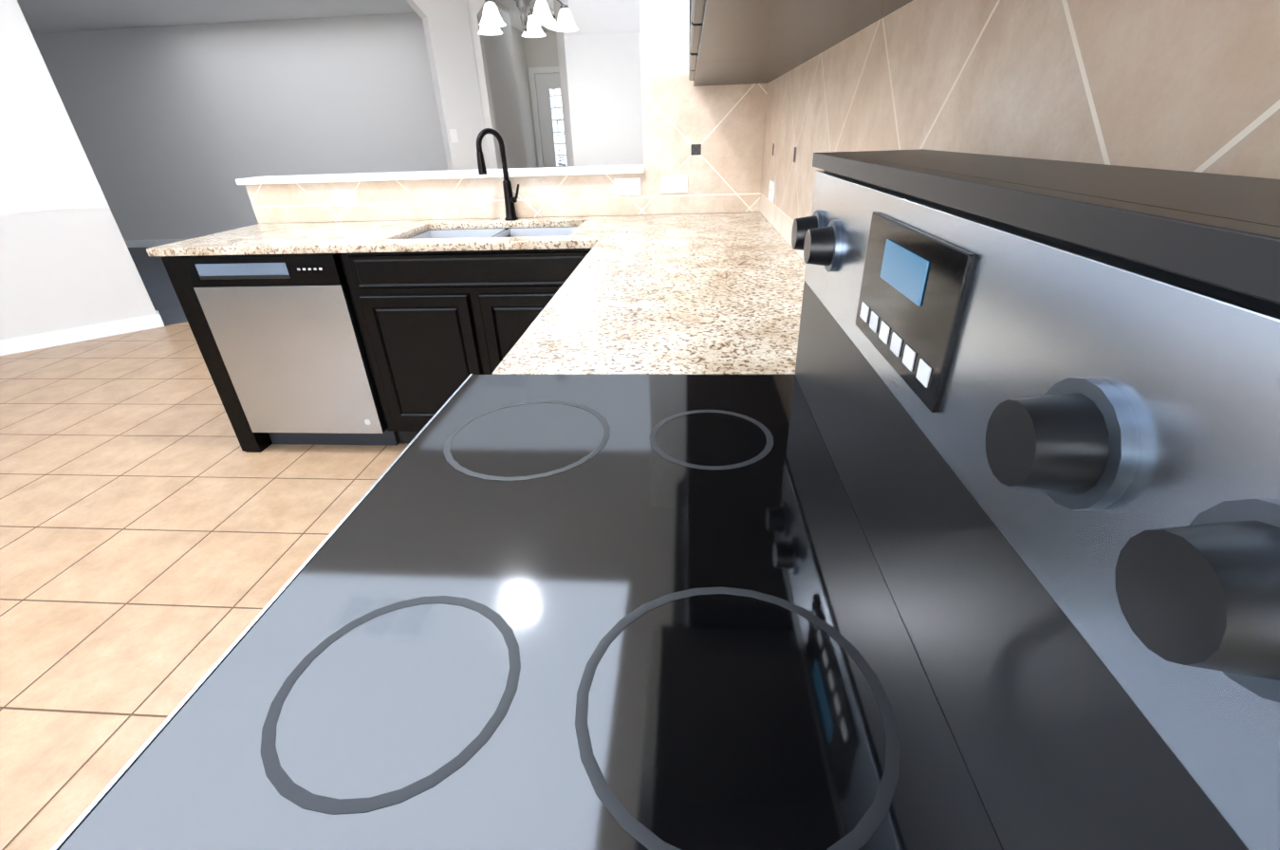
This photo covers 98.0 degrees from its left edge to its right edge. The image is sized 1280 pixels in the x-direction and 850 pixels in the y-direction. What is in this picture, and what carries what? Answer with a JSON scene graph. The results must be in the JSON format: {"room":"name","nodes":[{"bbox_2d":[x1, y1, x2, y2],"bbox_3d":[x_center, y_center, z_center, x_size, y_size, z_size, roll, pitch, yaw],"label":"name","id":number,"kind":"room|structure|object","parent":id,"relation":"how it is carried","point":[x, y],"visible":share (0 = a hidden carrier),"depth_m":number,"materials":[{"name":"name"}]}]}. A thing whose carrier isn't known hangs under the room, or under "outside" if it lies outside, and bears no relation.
{"room":"kitchen","nodes":[
{"label":"kitchen","id":0,"kind":"room"},
{"bbox_2d":[128,247,187,326],"bbox_3d":[-5.070,-0.609,4.175,6.540,0.004,8.230,0,28,5],"label":"floor","id":1,"kind":"structure","parent":0,"point":[158,286],"depth_m":5.70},
{"bbox_2d":[0,321,408,849],"bbox_3d":[-3.774,-0.608,4.197,9.120,0.100,12.000,0,28,5],"label":"floor","id":2,"kind":"structure","parent":0,"point":[163,535],"depth_m":2.01,"materials":[{"name":"beige tile"}]},
{"bbox_2d":[160,256,272,452],"bbox_3d":[-1.782,-0.412,2.638,0.093,0.884,0.630,0,28,5],"label":"peninsula end panel","id":3,"kind":"object","parent":2,"relation":"on","point":[249,440],"visible":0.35,"depth_m":2.35,"materials":[{"name":"black wood"}]},
{"bbox_2d":[181,253,399,445],"bbox_3d":[-1.428,-0.399,2.597,0.612,0.878,0.615,0,28,5],"label":"dishwasher","id":4,"kind":"object","parent":2,"relation":"on","point":[285,329],"visible":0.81,"depth_m":2.29,"materials":[{"name":"grey metal"}]},
{"bbox_2d":[338,226,591,443],"bbox_3d":[-0.593,-0.404,2.543,1.045,0.884,0.628,0,28,5],"label":"base cabinet","id":5,"kind":"object","parent":2,"relation":"on","point":[437,329],"visible":0.54,"depth_m":2.19,"materials":[{"name":"black wood"}]},
{"bbox_2d":[146,211,776,256],"bbox_3d":[-0.670,-0.718,2.370,2.399,0.225,0.652,0,28,5],"label":"countertop","id":6,"kind":"structure","parent":5,"relation":"on","point":[539,232],"depth_m":2.26,"materials":[{"name":"stone"}]},
{"bbox_2d":[475,128,519,220],"bbox_3d":[-0.604,-1.082,2.416,0.159,0.370,0.140,0,28,5],"label":"faucet","id":7,"kind":"object","parent":6,"relation":"on","point":[510,200],"visible":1,"depth_m":2.42,"materials":[{"name":"black metal"}]},
{"bbox_2d":[491,230,805,374],"bbox_3d":[0.128,-0.356,1.422,0.652,0.030,1.230,0,28,5],"label":"countertop","id":8,"kind":"structure","parent":5,"relation":"on","point":[717,293],"depth_m":1.18,"materials":[{"name":"stone"}]},
{"bbox_2d":[50,148,1279,849],"bbox_3d":[-0.016,0.367,0.682,0.730,1.222,0.756,0,28,5],"label":"range","id":9,"kind":"object","parent":2,"relation":"on","point":[959,530],"visible":1,"depth_m":0.34,"materials":[{"name":"black glass"}]},
{"bbox_2d":[0,0,490,340],"bbox_3d":[-3.391,-2.142,4.239,4.790,2.550,0.120,-23,34,-34],"label":"wall","id":10,"kind":"structure","parent":0,"point":[66,261],"depth_m":3.92,"materials":[{"name":"white paint"}]},
{"bbox_2d":[0,310,164,355],"bbox_3d":[-4.453,-0.566,3.950,1.254,0.100,1.352,0,28,5],"label":"baseboard","id":11,"kind":"structure","parent":10,"relation":"attached to","point":[9,346],"depth_m":4.12,"materials":[{"name":"white wood"}]},
{"bbox_2d":[448,129,458,142],"bbox_3d":[-1.792,-2.785,5.360,0.070,0.115,0.010,-23,34,-34],"label":"light switch","id":12,"kind":"object","parent":10,"relation":"attached to","point":[454,135],"visible":1,"depth_m":5.36,"materials":[{"name":"white plastic"}]},
{"bbox_2d":[32,7,527,241],"bbox_3d":[-4.770,-3.686,7.256,6.600,2.550,0.120,0,28,5],"label":"wall","id":13,"kind":"structure","parent":0,"point":[179,129],"depth_m":7.03,"materials":[{"name":"white paint"}]},
{"bbox_2d":[124,239,187,247],"bbox_3d":[-4.796,-2.573,7.774,6.480,0.100,0.014,0,28,5],"label":"baseboard","id":14,"kind":"structure","parent":13,"relation":"attached to","point":[133,243],"depth_m":7.94,"materials":[{"name":"white"}]},
{"bbox_2d":[17,0,555,33],"bbox_3d":[-3.857,-2.950,2.961,9.120,0.100,12.000,0,28,5],"label":"ceiling","id":15,"kind":"structure","parent":0,"point":[52,15],"depth_m":6.08,"materials":[{"name":"white paint"}]},
{"bbox_2d":[477,0,578,37],"bbox_3d":[-0.807,-3.037,3.741,0.722,0.664,0.701,0,28,5],"label":"chandelier","id":16,"kind":"object","parent":15,"relation":"hanging from","point":[491,23],"visible":1,"depth_m":3.79,"materials":[{"name":"white glass"}]},
{"bbox_2d":[544,16,555,29],"bbox_3d":[-1.058,-5.041,7.008,0.350,0.155,0.350,0,28,5],"label":"light","id":17,"kind":"object","parent":15,"relation":"attached to","point":[550,27],"visible":0.23,"depth_m":6.94,"materials":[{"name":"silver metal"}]},
{"bbox_2d":[481,0,525,168],"bbox_3d":[-1.602,-3.273,6.261,0.120,2.550,1.550,0,28,5],"label":"wall","id":18,"kind":"structure","parent":0,"point":[499,55],"depth_m":6.34,"materials":[{"name":"white paint"}]},
{"bbox_2d":[245,0,767,223],"bbox_3d":[-0.659,-1.315,2.487,2.405,2.550,0.128,0,28,5],"label":"wall","id":19,"kind":"structure","parent":0,"point":[708,140],"depth_m":2.48,"materials":[{"name":"beige tile"}]},
{"bbox_2d":[331,189,358,206],"bbox_3d":[-1.381,-1.060,2.605,0.115,0.070,0.008,0,28,5],"label":"outlet","id":20,"kind":"object","parent":19,"relation":"attached to","point":[345,198],"visible":1,"depth_m":2.60,"materials":[{"name":"white plastic"}]},
{"bbox_2d":[235,164,644,185],"bbox_3d":[-0.924,-1.167,2.596,1.900,0.025,0.195,0,28,5],"label":"trim","id":21,"kind":"structure","parent":19,"relation":"on","point":[470,174],"depth_m":2.52,"materials":[{"name":"white"}]},
{"bbox_2d":[613,177,640,195],"bbox_3d":[-0.056,-1.066,2.491,0.115,0.070,0.008,0,28,5],"label":"outlet","id":22,"kind":"object","parent":19,"relation":"attached to","point":[627,186],"visible":1,"depth_m":2.49,"materials":[{"name":"white plastic"}]},
{"bbox_2d":[661,175,687,193],"bbox_3d":[0.153,-1.069,2.471,0.115,0.070,0.008,0,28,5],"label":"outlet","id":23,"kind":"object","parent":19,"relation":"attached to","point":[674,183],"visible":1,"depth_m":2.47,"materials":[{"name":"white plastic"}]},
{"bbox_2d":[466,0,554,168],"bbox_3d":[-1.200,-2.935,5.594,0.914,2.550,0.120,0,28,5],"label":"wall","id":24,"kind":"structure","parent":0,"point":[475,8],"depth_m":5.34,"materials":[{"name":"white paint"}]},
{"bbox_2d":[511,25,537,167],"bbox_3d":[-1.749,-4.115,7.865,0.120,2.550,1.800,0,28,5],"label":"wall","id":25,"kind":"structure","parent":0,"point":[518,40],"depth_m":8.07,"materials":[{"name":"white paint"}]},
{"bbox_2d":[523,31,557,167],"bbox_3d":[-1.072,-4.503,8.555,1.110,2.550,0.120,0,28,5],"label":"wall","id":26,"kind":"structure","parent":0,"point":[537,52],"depth_m":8.06,"materials":[{"name":"white paint"}]},
{"bbox_2d":[528,66,559,167],"bbox_3d":[-1.086,-4.283,8.595,1.030,2.125,0.016,0,28,5],"label":"door frame","id":27,"kind":"structure","parent":26,"relation":"attached to","point":[532,71],"depth_m":8.33,"materials":[{"name":"white wood"}]},
{"bbox_2d":[535,73,567,167],"bbox_3d":[-1.084,-4.258,8.626,0.872,2.040,0.135,0,28,5],"label":"front door","id":28,"kind":"structure","parent":26,"relation":"in","point":[550,113],"depth_m":8.46,"materials":[{"name":"white"}]},
{"bbox_2d":[555,31,559,73],"bbox_3d":[-0.567,-3.743,7.082,0.145,2.550,3.349,0,28,5],"label":"wall","id":29,"kind":"structure","parent":0,"point":[555,31],"depth_m":8.02,"materials":[{"name":"white paint"}]},
{"bbox_2d":[553,0,643,166],"bbox_3d":[0.071,-2.833,5.314,1.665,2.550,0.520,0,28,5],"label":"wall","id":30,"kind":"structure","parent":0,"point":[601,87],"depth_m":5.01,"materials":[{"name":"white paint"}]},
{"bbox_2d":[560,0,640,36],"bbox_3d":[0.018,-3.499,4.437,1.400,0.550,0.410,0,28,5],"label":"ceiling bulkhead","id":31,"kind":"object","parent":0,"point":[589,17],"visible":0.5,"depth_m":4.65,"materials":[{"name":"white paint"}]},
{"bbox_2d":[760,0,1279,261],"bbox_3d":[0.519,-0.824,1.478,0.128,2.550,8.050,0,28,5],"label":"wall","id":32,"kind":"structure","parent":0,"point":[1189,85],"depth_m":0.52,"materials":[{"name":"beige tile"}]},
{"bbox_2d":[688,0,813,86],"bbox_3d":[0.317,-1.586,1.662,0.328,0.920,0.936,0,28,5],"label":"upper cabinet","id":33,"kind":"object","parent":32,"relation":"attached to","point":[735,72],"visible":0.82,"depth_m":1.75,"materials":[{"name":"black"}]},
{"bbox_2d":[768,179,775,202],"bbox_3d":[0.504,-0.899,2.138,0.008,0.070,0.115,0,28,5],"label":"electrical outlet","id":34,"kind":"object","parent":32,"relation":"attached to","point":[771,186],"visible":1,"depth_m":2.11,"materials":[{"name":"white plastic"}]},
{"bbox_2d":[689,0,912,62],"bbox_3d":[0.247,-1.147,0.834,0.328,0.920,0.940,0,28,5],"label":"upper cabinet","id":35,"kind":"object","parent":32,"relation":"attached to","point":[737,29],"visible":0.95,"depth_m":0.99,"materials":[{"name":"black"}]}
]}

